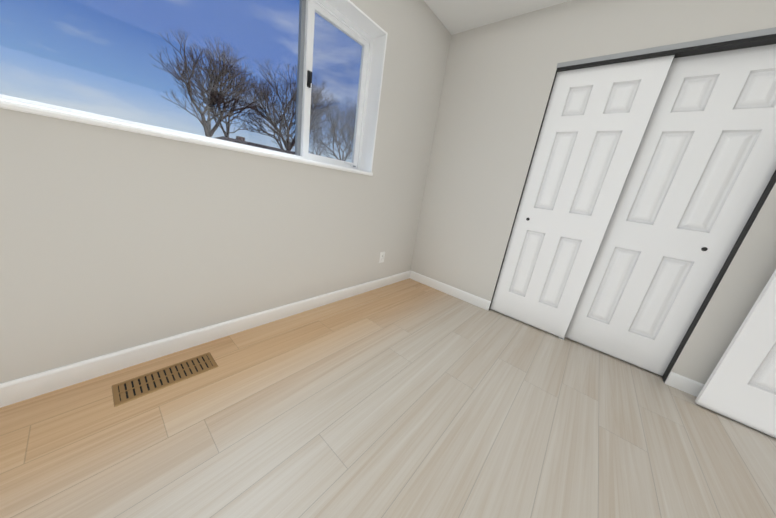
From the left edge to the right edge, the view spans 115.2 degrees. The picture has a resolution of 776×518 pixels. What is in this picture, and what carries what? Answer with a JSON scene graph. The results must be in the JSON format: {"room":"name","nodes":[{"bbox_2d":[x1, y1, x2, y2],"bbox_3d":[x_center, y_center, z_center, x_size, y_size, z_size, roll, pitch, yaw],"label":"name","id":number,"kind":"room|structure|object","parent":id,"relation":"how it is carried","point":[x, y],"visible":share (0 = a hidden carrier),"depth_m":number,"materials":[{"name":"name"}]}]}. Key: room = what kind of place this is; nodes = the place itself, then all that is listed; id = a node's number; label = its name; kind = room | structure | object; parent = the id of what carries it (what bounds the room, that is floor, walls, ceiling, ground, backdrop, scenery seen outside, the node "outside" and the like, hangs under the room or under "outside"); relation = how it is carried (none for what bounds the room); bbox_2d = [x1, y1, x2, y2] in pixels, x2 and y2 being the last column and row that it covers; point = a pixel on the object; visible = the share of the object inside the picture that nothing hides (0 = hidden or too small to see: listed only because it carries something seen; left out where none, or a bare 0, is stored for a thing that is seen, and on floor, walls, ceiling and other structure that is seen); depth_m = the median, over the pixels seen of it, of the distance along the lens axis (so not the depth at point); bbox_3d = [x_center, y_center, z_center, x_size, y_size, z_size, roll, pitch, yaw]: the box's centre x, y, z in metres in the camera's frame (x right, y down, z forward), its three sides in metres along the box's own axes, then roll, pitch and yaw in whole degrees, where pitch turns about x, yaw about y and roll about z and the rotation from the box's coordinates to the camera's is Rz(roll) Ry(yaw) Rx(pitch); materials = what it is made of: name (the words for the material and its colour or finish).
{"room":"empty bedroom","nodes":[
{"label":"empty bedroom","id":0,"kind":"room"},
{"bbox_2d":[0,0,451,383],"bbox_3d":[-0.650,-0.781,1.581,0.260,2.440,4.820,21,20,37],"label":"wall","id":1,"kind":"structure","parent":0,"point":[113,240],"depth_m":1.23,"materials":[{"name":"white paint"}]},
{"bbox_2d":[0,0,387,175],"bbox_3d":[-0.820,-1.051,1.170,0.234,0.985,2.110,21,20,37],"label":"window unit","id":2,"kind":"structure","parent":1,"relation":"in","point":[324,9],"depth_m":1.54,"materials":[{"name":"white plastic"}]},
{"bbox_2d":[0,270,411,407],"bbox_3d":[-0.962,0.421,1.532,0.014,0.095,3.800,21,20,37],"label":"baseboard","id":3,"kind":"structure","parent":1,"relation":"attached to","point":[25,388],"depth_m":1.26,"materials":[{"name":"white wood"}]},
{"bbox_2d":[379,252,384,262],"bbox_3d":[-0.058,-0.016,2.463,0.007,0.114,0.070,21,20,37],"label":"electrical outlet plate","id":4,"kind":"object","parent":1,"relation":"attached to","point":[382,256],"visible":1,"depth_m":2.46,"materials":[{"name":"white plastic"}]},
{"bbox_2d":[0,278,775,517],"bbox_3d":[2.054,0.782,2.186,4.475,0.120,8.840,21,20,37],"label":"floor","id":5,"kind":"structure","parent":0,"point":[409,398],"depth_m":1.06,"materials":[{"name":"brown wood"}]},
{"bbox_2d":[112,352,218,406],"bbox_3d":[-1.051,0.558,1.183,0.147,0.004,0.365,21,20,37],"label":"floor vent","id":6,"kind":"object","parent":5,"relation":"in","point":[116,398],"visible":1,"depth_m":1.14,"materials":[{"name":"gold metal"}]},
{"bbox_2d":[118,355,212,400],"bbox_3d":[-1.051,0.558,1.183,0.111,0.004,0.329,21,20,37],"label":"louvres","id":7,"kind":"object","parent":6,"relation":"attached to","point":[146,383],"visible":1,"depth_m":1.16,"materials":[{"name":"gold metal"}]},
{"bbox_2d":[424,0,570,34],"bbox_3d":[2.935,-1.451,1.054,5.880,0.120,8.840,21,20,37],"label":"ceiling","id":8,"kind":"structure","parent":0,"point":[456,16],"depth_m":1.96,"materials":[{"name":"white paint"}]},
{"bbox_2d":[411,0,775,383],"bbox_3d":[1.611,-0.506,1.768,3.060,2.440,0.120,21,20,37],"label":"wall","id":9,"kind":"structure","parent":0,"point":[499,76],"depth_m":2.02,"materials":[{"name":"white paint"}]},
{"bbox_2d":[408,271,490,310],"bbox_3d":[0.632,0.323,2.661,0.936,0.095,0.014,21,20,37],"label":"baseboard","id":10,"kind":"structure","parent":9,"relation":"attached to","point":[480,302],"depth_m":2.61,"materials":[{"name":"white wood"}]},
{"bbox_2d":[490,55,674,338],"bbox_3d":[1.380,-0.381,1.962,0.616,2.006,0.037,21,20,37],"label":"closet door","id":11,"kind":"structure","parent":9,"relation":"in","point":[594,125],"depth_m":1.88,"materials":[{"name":"white wood"}]},
{"bbox_2d":[489,71,775,381],"bbox_3d":[1.610,-0.290,1.804,1.206,2.008,0.118,21,20,37],"label":"door frame","id":12,"kind":"structure","parent":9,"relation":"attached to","point":[755,212],"depth_m":1.52,"materials":[{"name":"grey"}]},
{"bbox_2d":[556,27,775,71],"bbox_3d":[1.749,-1.265,1.512,1.218,0.047,0.114,21,20,37],"label":"track rail","id":13,"kind":"object","parent":9,"relation":"attached to","point":[762,37],"visible":0.74,"depth_m":1.45,"materials":[{"name":"silver metal"}]},
{"bbox_2d":[565,44,775,375],"bbox_3d":[1.847,-0.220,1.645,0.616,2.006,0.037,21,20,37],"label":"closet door","id":14,"kind":"structure","parent":9,"relation":"in","point":[701,171],"depth_m":1.57,"materials":[{"name":"white wood"}]},
{"bbox_2d":[665,372,704,396],"bbox_3d":[2.219,0.925,1.393,0.888,0.095,0.014,21,20,37],"label":"baseboard","id":15,"kind":"structure","parent":9,"relation":"attached to","point":[690,386],"depth_m":1.61,"materials":[{"name":"white wood"}]},
{"bbox_2d":[695,269,775,437],"bbox_3d":[2.315,0.033,0.996,0.773,2.020,0.169,22,21,38],"label":"door","id":16,"kind":"structure","parent":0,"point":[740,385],"depth_m":1.35,"materials":[{"name":"white wood"}]},
{"label":"outside","id":17,"kind":"structure","parent":0,"visible":0},
{"bbox_2d":[155,31,355,160],"bbox_3d":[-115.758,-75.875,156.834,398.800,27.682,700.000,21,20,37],"label":"trees","id":18,"kind":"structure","parent":17,"point":[247,105],"depth_m":52.42,"materials":[{"name":"plant"}]}
]}

